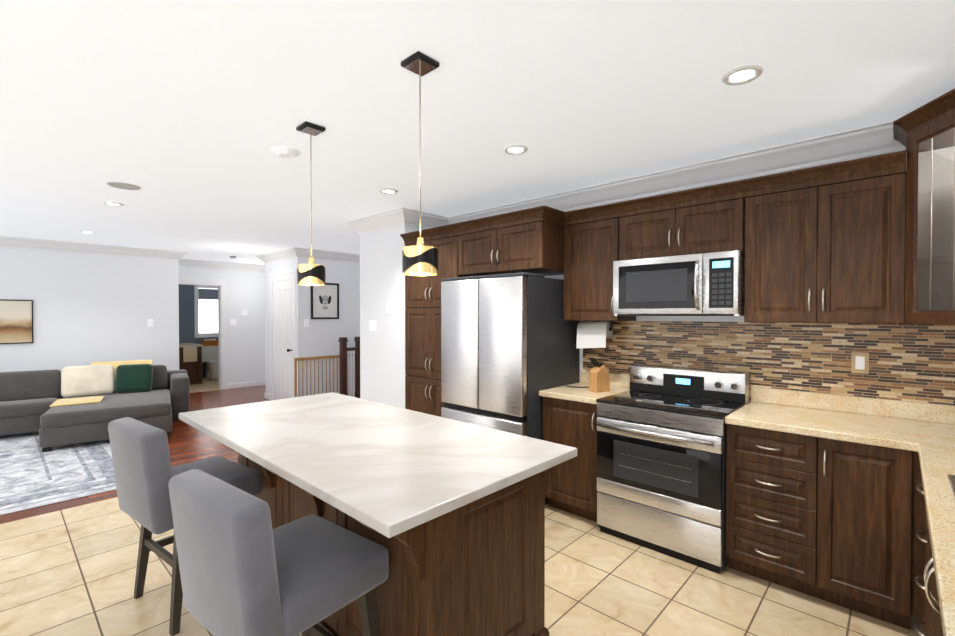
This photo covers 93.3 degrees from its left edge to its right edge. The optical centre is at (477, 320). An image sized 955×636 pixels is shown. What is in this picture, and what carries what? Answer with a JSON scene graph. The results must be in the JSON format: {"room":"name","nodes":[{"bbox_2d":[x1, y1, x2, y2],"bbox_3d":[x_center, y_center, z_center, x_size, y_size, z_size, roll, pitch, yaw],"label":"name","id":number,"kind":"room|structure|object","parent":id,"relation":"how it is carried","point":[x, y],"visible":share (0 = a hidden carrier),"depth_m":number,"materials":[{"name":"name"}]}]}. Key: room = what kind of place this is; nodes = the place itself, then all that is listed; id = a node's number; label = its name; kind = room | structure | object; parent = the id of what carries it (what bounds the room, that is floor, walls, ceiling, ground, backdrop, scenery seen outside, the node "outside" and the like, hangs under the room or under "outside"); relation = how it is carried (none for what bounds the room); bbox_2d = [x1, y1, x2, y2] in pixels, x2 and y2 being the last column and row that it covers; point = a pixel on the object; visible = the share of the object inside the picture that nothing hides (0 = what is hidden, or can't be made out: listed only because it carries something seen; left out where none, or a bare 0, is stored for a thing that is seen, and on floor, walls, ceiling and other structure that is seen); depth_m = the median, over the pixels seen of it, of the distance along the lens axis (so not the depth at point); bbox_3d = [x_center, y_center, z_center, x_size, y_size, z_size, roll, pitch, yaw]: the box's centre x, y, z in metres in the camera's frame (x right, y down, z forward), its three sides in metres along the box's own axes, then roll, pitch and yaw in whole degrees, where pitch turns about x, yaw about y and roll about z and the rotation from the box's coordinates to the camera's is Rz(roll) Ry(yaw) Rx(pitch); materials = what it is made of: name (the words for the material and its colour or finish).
{"room":"kitchen","nodes":[
{"label":"kitchen","id":0,"kind":"room"},
{"bbox_2d":[0,247,178,371],"bbox_3d":[-6.882,0.144,5.853,0.120,2.580,5.120,1,1,43],"label":"wall","id":1,"kind":"structure","parent":0,"point":[88,309],"depth_m":6.82,"materials":[{"name":"white paint"}]},
{"bbox_2d":[0,299,33,343],"bbox_3d":[-6.627,0.017,6.009,0.033,0.610,1.000,1,1,43],"label":"landscape picture","id":2,"kind":"object","parent":1,"relation":"attached to","point":[16,321],"visible":0.97,"depth_m":6.25,"materials":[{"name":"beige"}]},
{"bbox_2d":[0,235,187,263],"bbox_3d":[-6.758,-1.075,5.800,0.114,0.140,5.234,1,1,43],"label":"crown molding","id":3,"kind":"structure","parent":1,"relation":"attached to","point":[5,241],"depth_m":6.76,"materials":[{"name":"white paint"}]},
{"bbox_2d":[148,319,152,326],"bbox_3d":[-5.358,0.035,7.384,0.010,0.120,0.075,1,1,43],"label":"light switch","id":4,"kind":"object","parent":1,"relation":"attached to","point":[150,322],"visible":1,"depth_m":7.38,"materials":[{"name":"white plastic"}]},
{"bbox_2d":[0,385,270,523],"bbox_3d":[-4.133,1.453,6.377,5.300,0.050,9.620,1,1,43],"label":"floor","id":5,"kind":"structure","parent":0,"point":[187,443],"depth_m":5.29,"materials":[{"name":"brown wood"}]},
{"bbox_2d":[0,432,116,515],"bbox_3d":[-5.407,1.450,4.064,3.600,0.010,3.500,1,1,43],"label":"rug","id":6,"kind":"object","parent":5,"relation":"on","point":[32,475],"depth_m":4.28,"materials":[{"name":"grey carpet"}]},
{"bbox_2d":[0,359,189,451],"bbox_3d":[-5.238,1.004,5.676,2.720,0.840,1.920,0,1,-35],"label":"sofa","id":7,"kind":"object","parent":6,"relation":"on","point":[68,405],"visible":1,"depth_m":5.72,"materials":[{"name":"grey fabric"}]},
{"bbox_2d":[294,354,352,396],"bbox_3d":[-2.385,1.001,7.763,0.028,0.820,1.560,1,1,43],"label":"rail","id":8,"kind":"object","parent":5,"relation":"on","point":[306,359],"visible":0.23,"depth_m":7.43,"materials":[{"name":"brown wood"}]},
{"bbox_2d":[338,337,359,397],"bbox_3d":[-1.471,0.837,8.481,0.120,1.130,2.460,1,1,43],"label":"newel post","id":9,"kind":"object","parent":5,"relation":"on","point":[343,341],"visible":0.31,"depth_m":7.70,"materials":[{"name":"brown wood"}]},
{"bbox_2d":[179,285,217,377],"bbox_3d":[-7.101,0.090,10.359,0.100,2.580,3.000,1,1,43],"label":"wall","id":10,"kind":"structure","parent":0,"point":[186,317],"depth_m":10.58,"materials":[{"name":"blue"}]},
{"bbox_2d":[194,285,217,337],"bbox_3d":[-6.473,-0.237,10.931,0.030,1.280,0.680,1,1,43],"label":"window","id":11,"kind":"structure","parent":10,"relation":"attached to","point":[206,309],"depth_m":10.86,"materials":[{"name":"white glass"}]},
{"bbox_2d":[189,378,219,392],"bbox_3d":[-6.262,1.414,9.589,2.200,0.050,2.800,1,1,43],"label":"floor","id":12,"kind":"structure","parent":0,"point":[208,385],"depth_m":9.52,"materials":[{"name":"brown tile"}]},
{"bbox_2d":[179,343,202,384],"bbox_3d":[-6.685,0.954,9.966,1.000,0.860,0.820,1,1,43],"label":"bathroom vanity","id":13,"kind":"object","parent":12,"relation":"on","point":[194,370],"visible":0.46,"depth_m":9.81,"materials":[{"name":"brown wood"}]},
{"bbox_2d":[182,345,197,361],"bbox_3d":[-6.199,0.715,9.727,0.028,0.345,0.300,1,1,43],"label":"bath towel","id":14,"kind":"object","parent":13,"relation":"hanging from","point":[189,353],"visible":0.96,"depth_m":9.71,"materials":[{"name":"beige fabric"}]},
{"bbox_2d":[202,346,218,379],"bbox_3d":[-6.237,0.991,10.657,0.750,0.770,0.460,1,1,43],"label":"toilet","id":15,"kind":"object","parent":12,"relation":"on","point":[210,359],"visible":0.65,"depth_m":10.64,"materials":[{"name":"white ceramic"}]},
{"bbox_2d":[201,339,217,345],"bbox_3d":[-6.431,0.524,10.832,0.180,0.160,0.350,1,1,43],"label":"basket","id":16,"kind":"object","parent":15,"relation":"on","point":[209,342],"visible":0.92,"depth_m":10.79,"materials":[{"name":"orange wicker"}]},
{"bbox_2d":[178,266,264,383],"bbox_3d":[-4.443,0.094,9.994,0.120,2.580,4.500,1,1,43],"label":"wall","id":17,"kind":"structure","parent":0,"point":[245,346],"depth_m":9.42,"materials":[{"name":"white paint"}]},
{"bbox_2d":[179,276,227,389],"bbox_3d":[-5.475,0.273,8.873,0.150,2.250,1.010,1,1,43],"label":"door frame","id":18,"kind":"structure","parent":17,"relation":"attached to","point":[221,283],"depth_m":9.12,"materials":[{"name":"white wood"}]},
{"bbox_2d":[178,259,264,271],"bbox_3d":[-4.317,-1.125,9.943,0.114,0.140,4.380,1,1,43],"label":"crown molding","id":19,"kind":"structure","parent":17,"relation":"attached to","point":[191,263],"depth_m":9.10,"materials":[{"name":"white"}]},
{"bbox_2d":[230,319,235,324],"bbox_3d":[-5.026,0.033,9.274,0.010,0.120,0.120,1,1,43],"label":"light switch","id":20,"kind":"object","parent":17,"relation":"attached to","point":[232,321],"visible":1,"depth_m":9.27,"materials":[{"name":"white plastic"}]},
{"bbox_2d":[227,380,264,388],"bbox_3d":[-3.988,1.329,10.398,0.014,0.100,3.310,1,1,43],"label":"baseboard","id":21,"kind":"structure","parent":17,"relation":"attached to","point":[248,384],"depth_m":9.45,"materials":[{"name":"white"}]},
{"bbox_2d":[265,257,359,396],"bbox_3d":[-2.284,0.107,8.877,1.300,2.580,3.180,1,1,43],"label":"wall","id":22,"kind":"structure","parent":0,"point":[317,337],"depth_m":7.70,"materials":[{"name":"white paint"}]},
{"bbox_2d":[264,393,269,398],"bbox_3d":[-2.769,1.342,9.336,0.014,0.100,3.194,1,1,43],"label":"baseboard","id":23,"kind":"structure","parent":22,"relation":"attached to","point":[266,395],"depth_m":8.11,"materials":[{"name":"white"}]},
{"bbox_2d":[257,248,291,263],"bbox_3d":[-3.410,-1.097,7.660,1.260,0.140,0.114,1,1,43],"label":"crown molding","id":24,"kind":"structure","parent":22,"relation":"attached to","point":[278,255],"depth_m":7.70,"materials":[{"name":"white"}]},
{"bbox_2d":[268,270,296,399],"bbox_3d":[-3.327,0.298,7.619,1.080,2.230,0.086,1,1,43],"label":"door","id":25,"kind":"structure","parent":22,"relation":"attached to","point":[283,330],"depth_m":7.64,"materials":[{"name":"white wood"}]},
{"bbox_2d":[304,319,308,326],"bbox_3d":[-2.796,0.036,7.369,0.010,0.120,0.075,1,1,43],"label":"light switch","id":26,"kind":"object","parent":22,"relation":"attached to","point":[306,322],"visible":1,"depth_m":7.36,"materials":[{"name":"white plastic"}]},
{"bbox_2d":[288,247,359,262],"bbox_3d":[-1.807,-1.106,8.337,0.114,0.140,3.294,1,1,43],"label":"crown molding","id":27,"kind":"structure","parent":22,"relation":"attached to","point":[295,252],"depth_m":7.52,"materials":[{"name":"white"}]},
{"bbox_2d":[311,283,338,318],"bbox_3d":[-2.567,-0.332,7.595,0.028,0.610,0.500,1,1,43],"label":"framed picture","id":28,"kind":"object","parent":22,"relation":"attached to","point":[325,301],"visible":0.85,"depth_m":7.60},
{"bbox_2d":[360,225,425,408],"bbox_3d":[-0.846,0.152,5.175,0.840,2.580,0.619,1,1,43],"label":"wall","id":29,"kind":"structure","parent":0,"point":[382,347],"depth_m":4.86,"materials":[{"name":"white paint"}]},
{"bbox_2d":[370,320,375,330],"bbox_3d":[-1.171,0.054,5.046,0.125,0.120,0.010,1,1,43],"label":"light switch","id":30,"kind":"object","parent":29,"relation":"attached to","point":[372,325],"visible":1,"depth_m":5.04,"materials":[{"name":"white plastic"}]},
{"bbox_2d":[352,207,415,234],"bbox_3d":[-1.048,-1.063,4.846,0.934,0.140,0.114,1,1,43],"label":"crown molding","id":31,"kind":"structure","parent":29,"relation":"attached to","point":[400,216],"depth_m":4.78,"materials":[{"name":"white"}]},
{"bbox_2d":[408,210,447,228],"bbox_3d":[-0.535,-1.063,4.794,0.114,0.140,0.450,1,1,43],"label":"crown molding","id":32,"kind":"structure","parent":29,"relation":"attached to","point":[428,220],"depth_m":4.81,"materials":[{"name":"white paint"}]},
{"bbox_2d":[0,497,924,635],"bbox_3d":[-1.208,1.511,1.585,5.520,0.050,6.620,1,1,43],"label":"floor","id":33,"kind":"structure","parent":0,"point":[69,572],"depth_m":2.46,"materials":[{"name":"tile"}]},
{"bbox_2d":[108,417,261,635],"bbox_3d":[-1.535,0.989,2.388,0.502,0.974,0.557,1,1,36],"label":"stool","id":34,"kind":"object","parent":33,"relation":"on","point":[145,472],"visible":0.71,"depth_m":2.15,"materials":[{"name":"grey fabric"}]},
{"bbox_2d":[168,469,388,635],"bbox_3d":[-0.682,0.999,1.589,0.502,0.974,0.557,1,1,37],"label":"stool","id":35,"kind":"object","parent":33,"relation":"on","point":[245,568],"visible":1,"depth_m":1.40,"materials":[{"name":"grey fabric"}]},
{"bbox_2d":[210,436,548,635],"bbox_3d":[-0.660,1.031,2.311,1.836,0.892,0.918,1,1,43],"label":"kitchen island","id":36,"kind":"object","parent":33,"relation":"on","point":[478,569],"depth_m":1.75,"materials":[{"name":"brown wood"}]},
{"bbox_2d":[179,392,576,539],"bbox_3d":[-0.663,0.565,2.303,2.080,0.037,0.990,1,1,43],"label":"island countertop","id":37,"kind":"structure","parent":36,"relation":"on","point":[392,471],"depth_m":1.89,"materials":[{"name":"white stone"}]},
{"bbox_2d":[405,236,468,416],"bbox_3d":[-0.268,0.332,4.608,0.778,2.235,0.650,1,1,43],"label":"pantry cabinet","id":38,"kind":"object","parent":33,"relation":"on","point":[423,344],"visible":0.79,"depth_m":4.43,"materials":[{"name":"brown wood"}]},
{"bbox_2d":[441,272,579,504],"bbox_3d":[0.284,0.545,3.943,0.894,1.825,0.822,1,1,43],"label":"fridge","id":39,"kind":"object","parent":33,"relation":"on","point":[509,351],"visible":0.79,"depth_m":3.57,"materials":[{"name":"grey metal"}]},
{"bbox_2d":[543,397,597,521],"bbox_3d":[0.888,1.023,3.558,0.476,0.878,0.615,1,1,43],"label":"base cabinet","id":40,"kind":"object","parent":33,"relation":"on","point":[570,485],"depth_m":3.32,"materials":[{"name":"brown wood"}]},
{"bbox_2d":[539,371,629,403],"bbox_3d":[0.873,0.512,3.551,0.499,0.140,0.644,1,1,43],"label":"countertop","id":41,"kind":"structure","parent":40,"relation":"on","point":[619,383],"depth_m":3.50,"materials":[{"name":"stone"}]},
{"bbox_2d":[589,357,609,392],"bbox_3d":[0.933,0.412,3.463,0.140,0.261,0.090,0,1,-27],"label":"knife block","id":42,"kind":"object","parent":41,"relation":"on","point":[599,378],"visible":1,"depth_m":3.43,"materials":[{"name":"brown wood"}]},
{"bbox_2d":[596,364,749,572],"bbox_3d":[1.311,0.910,3.068,0.796,1.115,0.701,1,1,43],"label":"stove","id":43,"kind":"object","parent":33,"relation":"on","point":[661,459],"visible":0.98,"depth_m":2.87,"materials":[{"name":"grey metal"}]},
{"bbox_2d":[725,424,730,567],"bbox_3d":[1.356,1.028,3.120,0.843,0.878,0.615,1,1,43],"label":"base cabinet","id":44,"kind":"object","parent":33,"relation":"on","point":[728,426],"depth_m":2.61,"materials":[{"name":"brown wood"}]},
{"bbox_2d":[731,424,826,599],"bbox_3d":[1.813,1.033,2.692,0.446,0.878,0.615,1,1,43],"label":"base cabinet","id":45,"kind":"object","parent":33,"relation":"on","point":[777,478],"depth_m":2.45,"materials":[{"name":"brown wood"}]},
{"bbox_2d":[823,439,924,629],"bbox_3d":[2.107,1.037,2.417,0.431,0.878,0.615,1,1,43],"label":"base cabinet","id":46,"kind":"object","parent":33,"relation":"on","point":[839,522],"depth_m":2.18,"materials":[{"name":"brown wood"}]},
{"bbox_2d":[725,387,910,450],"bbox_3d":[1.932,0.524,2.558,0.796,0.140,0.649,1,1,43],"label":"countertop","id":47,"kind":"structure","parent":46,"relation":"on","point":[862,420],"depth_m":2.56,"materials":[{"name":"stone"}]},
{"bbox_2d":[918,485,925,635],"bbox_3d":[2.073,1.046,1.660,0.590,0.878,0.458,1,1,43],"label":"base cabinet","id":48,"kind":"object","parent":33,"relation":"on","point":[923,531],"depth_m":1.91,"materials":[{"name":"brown wood"}]},
{"bbox_2d":[922,512,943,635],"bbox_3d":[1.523,1.053,1.073,0.590,0.878,1.223,1,1,43],"label":"base cabinet","id":49,"kind":"object","parent":33,"relation":"on","point":[932,622],"depth_m":1.51,"materials":[{"name":"brown wood"}]},
{"bbox_2d":[911,402,954,635],"bbox_3d":[1.435,0.543,0.989,0.621,0.140,3.619,1,1,43],"label":"countertop","id":50,"kind":"structure","parent":49,"relation":"on","point":[926,431],"depth_m":1.55,"materials":[{"name":"stone"}]},
{"bbox_2d":[948,474,954,497],"bbox_3d":[1.579,0.451,1.107,0.534,0.552,0.988,1,1,43],"label":"sink","id":51,"kind":"object","parent":50,"relation":"in","point":[951,479],"visible":1,"depth_m":1.57,"materials":[{"name":"silver metal"}]},
{"bbox_2d":[0,0,954,264],"bbox_3d":[-2.962,-1.168,5.167,13.020,0.060,9.740,1,1,43],"label":"ceiling","id":52,"kind":"structure","parent":0,"point":[186,116],"depth_m":2.25,"materials":[{"name":"white paint"}]},
{"bbox_2d":[79,231,95,233],"bbox_3d":[-5.035,-1.141,5.821,0.164,0.010,0.164,1,1,43],"label":"recessed light","id":53,"kind":"object","parent":52,"relation":"in","point":[88,232],"visible":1,"depth_m":5.82,"materials":[{"name":"white"}]},
{"bbox_2d":[102,201,123,205],"bbox_3d":[-3.507,-1.123,4.336,0.164,0.010,0.164,1,1,43],"label":"recessed light","id":54,"kind":"object","parent":52,"relation":"in","point":[111,203],"visible":1,"depth_m":4.32,"materials":[{"name":"white"}]},
{"bbox_2d":[106,182,140,189],"bbox_3d":[-2.936,-1.116,3.746,0.230,0.008,0.230,1,1,43],"label":"ceiling speaker","id":55,"kind":"object","parent":52,"relation":"attached to","point":[122,185],"visible":0.98,"depth_m":3.74,"materials":[{"name":"grey plastic"}]},
{"bbox_2d":[251,260,263,263],"bbox_3d":[-4.333,-1.169,8.985,0.350,0.030,0.350,1,1,43],"label":"recessed light","id":56,"kind":"object","parent":52,"relation":"in","point":[257,261],"visible":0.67,"depth_m":8.84,"materials":[{"name":"white"}]},
{"bbox_2d":[271,146,300,158],"bbox_3d":[-1.254,-1.093,2.953,0.180,0.034,0.180,1,1,43],"label":"detector","id":57,"kind":"object","parent":52,"relation":"attached to","point":[285,152],"visible":0.98,"depth_m":2.91,"materials":[{"name":"white plastic"}]},
{"bbox_2d":[296,121,325,285],"bbox_3d":[-0.952,-0.656,2.579,0.152,0.900,0.152,1,1,43],"label":"pendant light","id":58,"kind":"object","parent":52,"relation":"hanging from","point":[311,273],"visible":1,"depth_m":2.54,"materials":[{"name":"black metal"}]},
{"bbox_2d":[379,188,397,193],"bbox_3d":[-0.769,-1.117,3.896,0.164,0.010,0.164,1,1,43],"label":"recessed light","id":59,"kind":"object","parent":52,"relation":"in","point":[388,191],"visible":0.98,"depth_m":3.88,"materials":[{"name":"white"}]},
{"bbox_2d":[401,51,438,275],"bbox_3d":[-0.243,-0.648,1.916,0.152,0.900,0.152,1,1,43],"label":"pendant light","id":60,"kind":"object","parent":52,"relation":"hanging from","point":[419,259],"visible":0.96,"depth_m":1.88,"materials":[{"name":"black metal"}]},
{"bbox_2d":[503,144,527,154],"bbox_3d":[0.247,-1.105,2.917,0.164,0.010,0.164,1,1,43],"label":"recessed light","id":61,"kind":"object","parent":52,"relation":"in","point":[516,149],"visible":0.94,"depth_m":2.91,"materials":[{"name":"white"}]},
{"bbox_2d":[721,65,763,84],"bbox_3d":[1.182,-1.095,2.014,0.164,0.010,0.164,1,1,43],"label":"recessed light","id":62,"kind":"object","parent":52,"relation":"in","point":[740,75],"visible":1,"depth_m":2.01,"materials":[{"name":"white"}]},
{"bbox_2d":[544,149,952,405],"bbox_3d":[1.064,0.168,3.894,5.380,2.580,0.120,1,1,43],"label":"wall","id":63,"kind":"structure","parent":0,"point":[698,318],"depth_m":3.32,"materials":[{"name":"white paint"}]},
{"bbox_2d":[458,221,563,275],"bbox_3d":[0.359,-0.596,4.011,0.932,0.365,0.650,1,1,43],"label":"upper cabinet","id":64,"kind":"object","parent":63,"relation":"attached to","point":[536,247],"visible":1,"depth_m":3.70,"materials":[{"name":"brown wood"}]},
{"bbox_2d":[564,218,635,320],"bbox_3d":[0.987,-0.387,3.647,0.476,0.774,0.325,1,1,43],"label":"upper cabinet","id":65,"kind":"object","parent":63,"relation":"attached to","point":[591,249],"depth_m":3.52,"materials":[{"name":"brown wood"}]},
{"bbox_2d":[576,321,612,348],"bbox_3d":[0.955,0.116,3.674,0.296,0.230,0.132,1,1,43],"label":"paper towel","id":66,"kind":"object","parent":65,"relation":"attached to","point":[592,334],"visible":0.88,"depth_m":3.62,"materials":[{"name":"white paper"}]},
{"bbox_2d":[448,120,905,224],"bbox_3d":[1.196,-1.048,3.595,4.280,0.140,0.114,1,1,43],"label":"crown molding","id":67,"kind":"structure","parent":63,"relation":"attached to","point":[875,139],"depth_m":3.10,"materials":[{"name":"white"}]},
{"bbox_2d":[620,198,743,259],"bbox_3d":[1.463,-0.604,3.199,0.821,0.329,0.325,1,1,43],"label":"upper cabinet","id":68,"kind":"object","parent":63,"relation":"attached to","point":[718,226],"depth_m":3.04,"materials":[{"name":"brown wood"}]},
{"bbox_2d":[613,250,744,315],"bbox_3d":[1.410,-0.233,3.146,0.814,0.400,0.481,1,1,43],"label":"microwave","id":69,"kind":"object","parent":68,"relation":"attached to","point":[707,284],"visible":1,"depth_m":2.96,"materials":[{"name":"silver metal"}]},
{"bbox_2d":[744,173,905,323],"bbox_3d":[2.033,-0.375,2.668,0.730,0.774,0.325,1,1,43],"label":"upper cabinet","id":70,"kind":"object","parent":63,"relation":"attached to","point":[833,253],"depth_m":2.51,"materials":[{"name":"brown wood"}]},
{"bbox_2d":[400,150,906,243],"bbox_3d":[0.809,-0.822,3.570,3.750,0.095,0.679,1,1,43],"label":"crown molding","id":71,"kind":"structure","parent":70,"relation":"attached to","point":[892,163],"depth_m":2.96,"materials":[{"name":"brown wood"}]},
{"bbox_2d":[893,88,954,324],"bbox_3d":[2.388,-0.503,2.068,0.717,1.046,0.717,1,1,43],"label":"upper cabinet","id":72,"kind":"object","parent":63,"relation":"attached to","point":[924,135],"visible":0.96,"depth_m":2.29,"materials":[{"name":"brown wood"}]},
{"bbox_3d":[0.722,0.218,-0.320,0.120,2.580,6.500,1,1,43],"label":"wall","id":73,"kind":"structure","parent":0,"visible":0},
{"bbox_2d":[583,321,954,405],"bbox_3d":[1.897,0.339,3.029,2.670,0.659,0.006,1,1,43],"label":"tile backsplash","id":74,"kind":"structure","parent":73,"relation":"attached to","point":[912,362],"depth_m":2.84,"materials":[{"name":"tile"}]},
{"bbox_2d":[851,352,868,373],"bbox_3d":[2.268,0.250,2.671,0.080,0.125,0.008,1,1,43],"label":"outlet","id":75,"kind":"object","parent":74,"relation":"attached to","point":[859,362],"visible":1,"depth_m":2.67,"materials":[{"name":"beige plastic"}]}
]}

